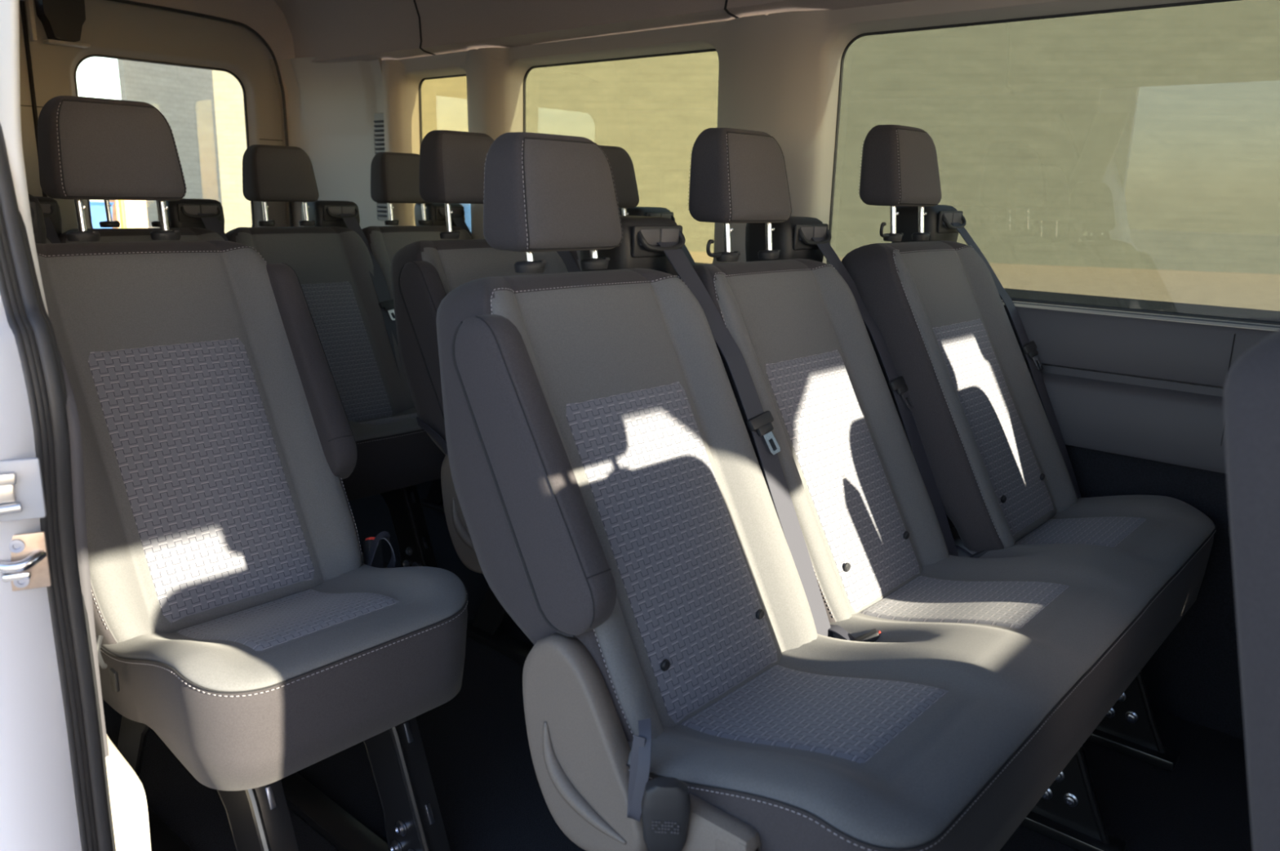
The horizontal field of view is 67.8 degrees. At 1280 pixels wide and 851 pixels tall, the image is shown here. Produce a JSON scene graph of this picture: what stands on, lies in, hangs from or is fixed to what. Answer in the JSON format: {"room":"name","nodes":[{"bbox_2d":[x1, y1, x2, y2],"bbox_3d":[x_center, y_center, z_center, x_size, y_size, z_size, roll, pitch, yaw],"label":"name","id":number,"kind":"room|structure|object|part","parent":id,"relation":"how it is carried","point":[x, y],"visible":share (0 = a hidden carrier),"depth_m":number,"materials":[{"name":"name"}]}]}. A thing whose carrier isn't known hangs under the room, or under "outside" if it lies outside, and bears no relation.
{"room":"vehicle interior","nodes":[
{"label":"vehicle interior","id":0,"kind":"room"},
{"bbox_2d":[274,0,916,62],"bbox_3d":[-0.167,-1.072,1.674,4.735,0.402,1.774,13,18,40],"label":"ceiling","id":1,"kind":"structure","parent":0,"point":[329,31],"depth_m":3.06,"materials":[{"name":"beige fabric"}]},
{"bbox_2d":[128,0,294,133],"bbox_3d":[-1.922,-1.365,3.189,0.042,0.639,1.890,13,18,40],"label":"trim","id":2,"kind":"structure","parent":1,"relation":"attached to","point":[265,17],"depth_m":3.66,"materials":[{"name":"beige plastic"}]},
{"bbox_2d":[413,0,435,55],"bbox_3d":[-1.280,-1.331,2.619,0.006,0.408,1.776,13,18,40],"label":"trim","id":3,"kind":"structure","parent":1,"relation":"attached to","point":[415,3],"depth_m":3.24,"materials":[{"name":"black"}]},
{"bbox_2d":[724,0,738,18],"bbox_3d":[-0.312,-1.105,1.797,0.006,0.408,1.776,13,18,40],"label":"trim","id":4,"kind":"structure","parent":1,"relation":"attached to","point":[726,1],"depth_m":2.44,"materials":[{"name":"black"}]},
{"bbox_2d":[102,480,1253,850],"bbox_3d":[-0.084,0.655,1.984,5.400,0.020,2.000,13,18,40],"label":"floor","id":5,"kind":"structure","parent":0,"point":[490,797],"depth_m":1.84,"materials":[{"name":"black carpet"}]},
{"bbox_2d":[106,733,151,850],"bbox_3d":[-0.720,0.567,1.305,0.190,0.440,0.056,13,18,40],"label":"trim","id":6,"kind":"structure","parent":5,"relation":"on","point":[130,798],"depth_m":1.23,"materials":[{"name":"beige plastic"}]},
{"bbox_2d":[28,95,468,850],"bbox_3d":[-0.653,0.115,1.505,0.836,1.227,0.533,13,18,40],"label":"seat","id":7,"kind":"object","parent":5,"relation":"on","point":[240,619],"visible":0.9,"depth_m":1.50,"materials":[{"name":"grey fabric"}]},
{"bbox_3d":[-0.912,-0.355,1.549,0.024,0.106,0.012,13,18,40],"label":"post","id":8,"kind":"part","parent":7,"relation":"part of","materials":[{"name":"silver metal"}]},
{"bbox_3d":[-0.825,-0.376,1.645,0.024,0.106,0.012,13,18,40],"label":"post","id":9,"kind":"part","parent":7,"relation":"part of","materials":[{"name":"silver metal"}]},
{"bbox_3d":[-0.761,0.003,1.581,0.418,0.591,0.446,13,18,40],"label":"backrest","id":10,"kind":"part","parent":7,"relation":"part of","materials":[{"name":"grey fabric"}]},
{"bbox_3d":[-0.704,0.074,1.545,0.216,0.396,0.270,13,18,40],"label":"woven panel","id":11,"kind":"part","parent":7,"relation":"part of","materials":[{"name":"grey fabric"}]},
{"bbox_3d":[-0.698,0.582,1.488,0.720,0.325,0.074,13,18,40],"label":"leg frame","id":12,"kind":"part","parent":7,"relation":"part of","materials":[{"name":"black metal"}]},
{"bbox_2d":[98,563,467,791],"bbox_3d":[-0.526,0.329,1.451,0.396,0.181,0.438,13,18,40],"label":"cushion","id":13,"kind":"object","parent":7,"relation":"on","point":[251,675],"depth_m":1.34,"materials":[{"name":"grey fabric"}]},
{"bbox_3d":[-0.531,0.289,1.438,0.270,0.064,0.236,13,18,40],"label":"woven panel","id":14,"kind":"part","parent":7,"relation":"part of","materials":[{"name":"grey fabric"}]},
{"bbox_3d":[-0.603,-0.096,1.712,0.265,0.376,0.052,13,18,40],"label":"armrest","id":15,"kind":"part","parent":7,"relation":"part of","materials":[{"name":"grey fabric"}]},
{"bbox_3d":[-0.546,0.545,1.656,0.720,0.325,0.074,13,18,40],"label":"leg frame","id":16,"kind":"part","parent":7,"relation":"part of","materials":[{"name":"black metal"}]},
{"bbox_2d":[35,144,473,568],"bbox_3d":[-0.979,-0.150,2.619,0.838,1.219,1.780,13,18,40],"label":"seat","id":17,"kind":"object","parent":5,"relation":"on","point":[342,268],"visible":0.24,"depth_m":2.82,"materials":[{"name":"grey fabric"}]},
{"bbox_3d":[-1.529,-0.146,2.205,0.418,0.591,0.446,13,18,40],"label":"backrest","id":18,"kind":"part","parent":17,"relation":"part of","materials":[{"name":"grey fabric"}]},
{"bbox_3d":[-1.394,-0.576,2.491,0.024,0.111,0.012,13,18,40],"label":"post","id":19,"kind":"part","parent":17,"relation":"part of","materials":[{"name":"silver metal"}]},
{"bbox_3d":[-1.243,-0.216,2.524,0.418,0.591,0.446,13,18,40],"label":"backrest","id":20,"kind":"part","parent":17,"relation":"part of","materials":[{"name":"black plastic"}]},
{"bbox_3d":[-1.307,-0.597,2.588,0.024,0.111,0.012,13,18,40],"label":"post","id":21,"kind":"part","parent":17,"relation":"part of","materials":[{"name":"silver metal"}]},
{"bbox_3d":[-1.107,-0.646,2.810,0.024,0.111,0.012,13,18,40],"label":"post","id":22,"kind":"part","parent":17,"relation":"part of","materials":[{"name":"silver metal"}]},
{"bbox_3d":[-1.021,-0.667,2.906,0.024,0.111,0.012,13,18,40],"label":"post","id":23,"kind":"part","parent":17,"relation":"part of","materials":[{"name":"silver metal"}]},
{"bbox_3d":[-0.956,-0.286,2.842,0.418,0.591,0.446,13,18,40],"label":"backrest","id":24,"kind":"part","parent":17,"relation":"part of","materials":[{"name":"grey fabric"}]},
{"bbox_3d":[-0.900,-0.215,2.807,0.216,0.396,0.270,13,18,40],"label":"woven panel","id":25,"kind":"part","parent":17,"relation":"part of","materials":[{"name":"grey fabric"}]},
{"bbox_3d":[-0.727,-0.012,2.696,0.270,0.064,0.236,13,18,40],"label":"woven panel","id":26,"kind":"part","parent":17,"relation":"part of","materials":[{"name":"grey fabric"}]},
{"bbox_3d":[-0.820,-0.716,3.129,0.024,0.111,0.012,13,18,40],"label":"post","id":27,"kind":"part","parent":17,"relation":"part of","materials":[{"name":"silver metal"}]},
{"bbox_2d":[341,408,445,501],"bbox_3d":[-0.867,0.068,2.549,0.396,0.191,1.735,13,18,40],"label":"cushion","id":28,"kind":"object","parent":17,"relation":"on","point":[394,452],"depth_m":2.52,"materials":[{"name":"grey fabric"}]},
{"bbox_3d":[-0.818,0.263,2.830,0.720,0.325,0.074,13,18,40],"label":"leg frame","id":29,"kind":"part","parent":17,"relation":"part of","materials":[{"name":"black metal"}]},
{"bbox_3d":[-0.669,-0.356,3.162,0.418,0.591,0.446,13,18,40],"label":"backrest","id":30,"kind":"part","parent":17,"relation":"part of","materials":[{"name":"grey fabric"}]},
{"bbox_3d":[-0.734,-0.737,3.225,0.024,0.111,0.012,13,18,40],"label":"post","id":31,"kind":"part","parent":17,"relation":"part of","materials":[{"name":"silver metal"}]},
{"bbox_3d":[-0.507,0.187,3.175,0.720,0.325,0.074,13,18,40],"label":"leg frame","id":32,"kind":"part","parent":17,"relation":"part of","materials":[{"name":"black metal"}]},
{"bbox_2d":[391,129,696,664],"bbox_3d":[-0.014,-0.067,2.322,0.838,1.227,1.026,13,18,40],"label":"seat","id":33,"kind":"object","parent":5,"relation":"on","point":[452,162],"visible":0.2,"depth_m":2.14,"materials":[{"name":"grey fabric"}]},
{"bbox_3d":[-0.416,-0.155,2.030,0.265,0.376,0.052,13,18,40],"label":"armrest","id":34,"kind":"part","parent":33,"relation":"part of","materials":[{"name":"grey fabric"}]},
{"bbox_3d":[-0.440,-0.490,2.183,0.024,0.119,0.012,13,18,40],"label":"post","id":35,"kind":"part","parent":33,"relation":"part of","materials":[{"name":"silver metal"}]},
{"bbox_3d":[-0.289,-0.126,2.216,0.418,0.591,0.446,13,18,40],"label":"backrest","id":36,"kind":"part","parent":33,"relation":"part of","materials":[{"name":"grey fabric"}]},
{"bbox_3d":[-0.167,0.427,2.185,0.720,0.325,0.074,13,18,40],"label":"leg frame","id":37,"kind":"part","parent":33,"relation":"part of","materials":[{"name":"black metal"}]},
{"bbox_3d":[0.021,-0.201,2.561,0.418,0.591,0.446,13,18,40],"label":"backrest","id":38,"kind":"part","parent":33,"relation":"part of","materials":[{"name":"grey fabric"}]},
{"bbox_3d":[-0.043,-0.583,2.624,0.024,0.113,0.012,13,18,40],"label":"post","id":39,"kind":"part","parent":33,"relation":"part of","materials":[{"name":"silver metal"}]},
{"bbox_2d":[435,124,1216,850],"bbox_3d":[0.412,0.102,1.631,0.838,1.249,1.532,13,18,40],"label":"seat","id":40,"kind":"object","parent":5,"relation":"on","point":[712,503],"visible":1,"depth_m":1.38,"materials":[{"name":"grey fabric"}]},
{"bbox_3d":[-0.158,-0.252,1.340,0.024,0.070,0.012,13,18,40],"label":"post","id":41,"kind":"part","parent":40,"relation":"part of","materials":[{"name":"silver metal"}]},
{"bbox_3d":[-0.134,0.059,1.182,0.265,0.376,0.052,13,18,40],"label":"armrest","id":42,"kind":"part","parent":40,"relation":"part of","materials":[{"name":"grey fabric"}]},
{"bbox_3d":[-0.071,-0.273,1.436,0.024,0.070,0.012,13,18,40],"label":"post","id":43,"kind":"part","parent":40,"relation":"part of","materials":[{"name":"silver metal"}]},
{"bbox_3d":[-0.006,0.088,1.368,0.418,0.591,0.446,13,18,40],"label":"backrest","id":44,"kind":"part","parent":40,"relation":"part of","materials":[{"name":"grey fabric"}]},
{"bbox_3d":[0.050,0.159,1.332,0.216,0.396,0.270,13,18,40],"label":"woven panel","id":45,"kind":"part","parent":40,"relation":"part of","materials":[{"name":"grey fabric"}]},
{"bbox_3d":[0.153,-0.345,1.681,0.024,0.106,0.012,13,18,40],"label":"post","id":46,"kind":"part","parent":40,"relation":"part of","materials":[{"name":"silver metal"}]},
{"bbox_3d":[0.239,-0.366,1.777,0.024,0.106,0.012,13,18,40],"label":"post","id":47,"kind":"part","parent":40,"relation":"part of","materials":[{"name":"silver metal"}]},
{"bbox_3d":[0.304,0.013,1.713,0.418,0.591,0.446,13,18,40],"label":"backrest","id":48,"kind":"part","parent":40,"relation":"part of","materials":[{"name":"grey fabric"}]},
{"bbox_3d":[0.223,0.363,1.222,0.270,0.063,0.236,13,18,40],"label":"woven panel","id":49,"kind":"part","parent":40,"relation":"part of","materials":[{"name":"grey fabric"}]},
{"bbox_3d":[0.361,0.084,1.677,0.216,0.396,0.270,13,18,40],"label":"woven panel","id":50,"kind":"part","parent":40,"relation":"part of","materials":[{"name":"grey fabric"}]},
{"bbox_3d":[0.523,-0.438,1.968,0.024,0.111,0.012,13,18,40],"label":"post","id":51,"kind":"part","parent":40,"relation":"part of","materials":[{"name":"silver metal"}]},
{"bbox_2d":[627,494,1214,850],"bbox_3d":[0.558,0.333,1.576,0.431,0.191,1.439,13,18,40],"label":"cushion","id":52,"kind":"object","parent":40,"relation":"on","point":[925,691],"depth_m":1.29,"materials":[{"name":"grey fabric"}]},
{"bbox_3d":[0.609,-0.460,2.064,0.024,0.111,0.012,13,18,40],"label":"post","id":53,"kind":"part","parent":40,"relation":"part of","materials":[{"name":"silver metal"}]},
{"bbox_3d":[0.674,-0.078,2.001,0.418,0.591,0.446,13,18,40],"label":"backrest","id":54,"kind":"part","parent":40,"relation":"part of","materials":[{"name":"grey fabric"}]},
{"bbox_3d":[0.533,0.287,1.567,0.270,0.063,0.236,13,18,40],"label":"woven panel","id":55,"kind":"part","parent":40,"relation":"part of","materials":[{"name":"grey fabric"}]},
{"bbox_3d":[0.730,-0.007,1.965,0.216,0.396,0.270,13,18,40],"label":"woven panel","id":56,"kind":"part","parent":40,"relation":"part of","materials":[{"name":"grey fabric"}]},
{"bbox_3d":[0.572,0.530,1.843,0.720,0.325,0.074,13,18,40],"label":"leg frame","id":57,"kind":"part","parent":40,"relation":"part of","materials":[{"name":"black metal"}]},
{"bbox_3d":[0.844,0.212,1.911,0.270,0.063,0.236,13,18,40],"label":"woven panel","id":58,"kind":"part","parent":40,"relation":"part of","materials":[{"name":"grey fabric"}]},
{"bbox_3d":[0.822,0.469,2.122,0.720,0.325,0.074,13,18,40],"label":"leg frame","id":59,"kind":"part","parent":40,"relation":"part of","materials":[{"name":"black metal"}]},
{"bbox_2d":[1223,329,1279,850],"bbox_3d":[0.799,0.338,0.630,0.751,1.262,0.541,13,18,40],"label":"seat","id":60,"kind":"object","parent":5,"relation":"on","point":[1251,388],"visible":1,"depth_m":0.59,"materials":[{"name":"grey fabric"}]},
{"bbox_2d":[1001,301,1279,473],"bbox_3d":[0.298,-0.265,2.691,3.550,0.306,0.073,13,18,40],"label":"trim panel","id":61,"kind":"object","parent":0,"point":[1149,389],"depth_m":2.01,"materials":[{"name":"grey plastic"}]},
{"bbox_2d":[382,48,479,239],"bbox_3d":[-0.711,-0.962,3.406,0.540,0.673,0.102,13,18,40],"label":"trim","id":62,"kind":"structure","parent":61,"relation":"attached to","point":[401,78],"depth_m":3.46,"materials":[{"name":"beige plastic"}]},
{"bbox_2d":[418,74,466,145],"bbox_3d":[-0.687,-0.956,3.460,0.374,0.616,0.012,13,18,40],"label":"window","id":63,"kind":"structure","parent":61,"relation":"in","point":[462,75],"depth_m":3.51,"materials":[{"name":"black rubber"}]},
{"bbox_2d":[523,48,716,132],"bbox_3d":[-0.074,-0.809,2.942,0.862,0.636,0.012,13,18,40],"label":"window","id":64,"kind":"structure","parent":61,"relation":"in","point":[710,50],"depth_m":2.93,"materials":[{"name":"black rubber"}]},
{"bbox_2d":[476,14,766,263],"bbox_3d":[-0.083,-0.815,2.873,1.135,0.673,0.102,13,18,40],"label":"trim","id":65,"kind":"structure","parent":61,"relation":"attached to","point":[739,43],"depth_m":2.68,"materials":[{"name":"beige plastic"}]},
{"bbox_2d":[694,262,1244,739],"bbox_3d":[0.606,0.071,2.558,5.500,0.920,0.100,13,18,40],"label":"trim","id":66,"kind":"structure","parent":61,"relation":"attached to","point":[1193,676],"depth_m":2.06,"materials":[{"name":"black plastic"}]},
{"bbox_2d":[760,0,1279,331],"bbox_3d":[0.957,-0.573,1.990,1.635,0.673,0.102,13,18,40],"label":"trim","id":67,"kind":"structure","parent":61,"relation":"attached to","point":[804,50],"depth_m":2.37,"materials":[{"name":"beige plastic"}]},
{"bbox_2d":[826,0,1279,325],"bbox_3d":[0.987,-0.562,2.041,1.316,0.639,0.012,13,18,40],"label":"window","id":68,"kind":"structure","parent":61,"relation":"in","point":[1121,159],"depth_m":2.04,"materials":[{"name":"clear glass"}]},
{"bbox_2d":[1220,333,1235,445],"bbox_3d":[1.173,-0.049,1.906,0.002,0.270,0.012,-9,17,-36],"label":"trim","id":69,"kind":"structure","parent":61,"relation":"attached to","point":[1234,334],"depth_m":1.89,"materials":[{"name":"black plastic"}]},
{"bbox_3d":[-1.995,-0.763,3.393,0.060,2.070,2.400,13,18,40],"label":"wall","id":70,"kind":"structure","parent":0,"visible":0},
{"bbox_2d":[18,0,42,196],"bbox_3d":[-2.294,-0.874,2.990,0.035,1.120,0.710,13,18,40],"label":"door","id":71,"kind":"structure","parent":70,"relation":"in","point":[31,165],"depth_m":3.20,"materials":[{"name":"grey plastic"}]},
{"bbox_2d":[19,0,282,197],"bbox_3d":[-1.762,-0.948,3.566,0.012,1.060,0.940,13,18,40],"label":"door frame","id":72,"kind":"structure","parent":70,"relation":"attached to","point":[33,106],"depth_m":3.18,"materials":[{"name":"black"}]},
{"bbox_2d":[22,0,287,233],"bbox_3d":[-1.755,-1.005,3.589,0.035,1.120,0.907,13,18,40],"label":"door","id":73,"kind":"structure","parent":70,"relation":"in","point":[113,28],"depth_m":3.48,"materials":[{"name":"grey plastic"}]},
{"bbox_2d":[25,0,90,48],"bbox_3d":[-1.946,-1.362,3.175,0.070,0.172,0.172,13,18,40],"label":"door latch","id":74,"kind":"structure","parent":73,"relation":"attached to","point":[62,21],"depth_m":3.16,"materials":[{"name":"grey plastic"}]},
{"bbox_2d":[74,54,254,228],"bbox_3d":[-1.772,-1.019,3.597,0.012,0.686,0.636,13,18,40],"label":"window","id":75,"kind":"structure","parent":73,"relation":"attached to","point":[90,55],"depth_m":3.56,"materials":[{"name":"black rubber"}]},
{"bbox_2d":[106,0,293,226],"bbox_3d":[-1.950,-0.773,3.351,0.012,1.412,1.564,13,18,40],"label":"trim","id":76,"kind":"structure","parent":70,"relation":"attached to","point":[126,2],"depth_m":3.67,"materials":[{"name":"grey rubber"}]},
{"bbox_2d":[269,57,387,229],"bbox_3d":[-1.210,-0.648,3.834,0.642,1.580,0.084,10,16,32],"label":"trim","id":77,"kind":"structure","parent":70,"relation":"attached to","point":[332,107],"depth_m":3.75,"materials":[{"name":"beige plastic"}]},
{"bbox_2d":[373,112,386,221],"bbox_3d":[-0.973,-0.981,3.619,0.115,0.400,0.021,13,18,40],"label":"air vent","id":78,"kind":"object","parent":70,"relation":"attached to","point":[379,131],"visible":0.27,"depth_m":3.61,"materials":[{"name":"grey plastic"}]},
{"bbox_3d":[-1.670,-0.157,1.932,2.520,1.660,0.030,13,18,40],"label":"wall","id":79,"kind":"structure","parent":0,"visible":0},
{"bbox_2d":[0,457,46,522],"bbox_3d":[-0.642,0.068,0.951,0.078,0.064,0.020,-5,15,-26],"label":"door catch","id":80,"kind":"structure","parent":79,"relation":"in","point":[21,488],"depth_m":0.96,"materials":[{"name":"grey paint"}]},
{"bbox_3d":[-0.646,0.070,0.945,0.051,0.044,0.012,-5,15,-26],"label":"catch plate","id":81,"kind":"part","parent":80,"relation":"part of","materials":[{"name":"silver metal"}]},
{"bbox_2d":[0,531,51,591],"bbox_3d":[-0.648,0.146,0.989,0.055,0.062,0.026,-5,15,-26],"label":"door striker","id":82,"kind":"structure","parent":79,"relation":"in","point":[28,568],"depth_m":1.00,"materials":[{"name":"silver metal"}]},
{"bbox_2d":[0,293,81,850],"bbox_3d":[-0.753,0.089,1.022,0.288,1.400,0.146,13,18,40],"label":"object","id":83,"kind":"structure","parent":79,"relation":"attached to","point":[38,810],"depth_m":1.02,"materials":[{"name":"white paint"}]},
{"bbox_2d":[0,124,115,850],"bbox_3d":[-0.726,0.062,1.121,0.292,1.406,0.052,13,18,40],"label":"door seal","id":84,"kind":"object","parent":79,"relation":"attached to","point":[28,319],"depth_m":1.05,"materials":[{"name":"grey rubber"}]},
{"bbox_2d":[0,0,120,850],"bbox_3d":[-0.719,0.061,1.142,0.252,1.400,0.032,13,18,40],"label":"trim","id":85,"kind":"structure","parent":79,"relation":"attached to","point":[10,86],"depth_m":1.05,"materials":[{"name":"white paint"},{"name":"black rubber"}]},
{"label":"outside","id":86,"kind":"structure","parent":0,"visible":0},
{"bbox_2d":[147,222,713,263],"bbox_3d":[7.624,-7.690,39.858,120.000,0.100,60.000,13,18,40],"label":"ground","id":87,"kind":"structure","parent":86,"point":[698,257],"depth_m":27.21,"materials":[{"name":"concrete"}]},
{"bbox_2d":[89,200,114,228],"bbox_3d":[-11.288,-3.814,18.948,1.392,1.260,1.160,13,18,40],"label":"dumpster","id":88,"kind":"object","parent":87,"relation":"on","point":[98,213],"visible":0.04,"depth_m":18.66,"materials":[{"name":"blue paint"}]},
{"bbox_2d":[118,200,126,228],"bbox_3d":[-13.847,-5.530,25.508,0.240,1.360,0.240,13,18,40],"label":"bollard","id":89,"kind":"object","parent":87,"relation":"on","point":[121,202],"visible":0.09,"depth_m":25.43,"materials":[{"name":"yellow paint"}]},
{"bbox_2d":[109,200,148,228],"bbox_3d":[-15.432,-6.728,28.648,0.750,2.120,1.000,13,18,40],"label":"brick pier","id":90,"kind":"structure","parent":87,"relation":"on","point":[135,211],"depth_m":28.57,"materials":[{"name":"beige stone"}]},
{"bbox_2d":[116,59,222,222],"bbox_3d":[-19.599,-19.476,41.488,0.300,20.600,8.217,6,14,19],"label":"building","id":91,"kind":"structure","parent":87,"relation":"on","point":[184,95],"depth_m":41.95,"materials":[{"name":"grey concrete"}]},
{"bbox_2d":[212,51,719,252],"bbox_3d":[17.128,-11.323,27.911,62.802,13.100,6.000,4,14,12],"label":"block building","id":92,"kind":"structure","parent":87,"relation":"on","point":[655,109],"depth_m":29.31,"materials":[{"name":"beige concrete"}]},
{"bbox_2d":[460,204,471,233],"bbox_3d":[-3.162,-3.560,18.235,0.790,1.530,0.790,13,18,40],"label":"barrel","id":93,"kind":"object","parent":87,"relation":"on","point":[467,207],"visible":0.04,"depth_m":17.76,"materials":[{"name":"blue paint"}]}
]}

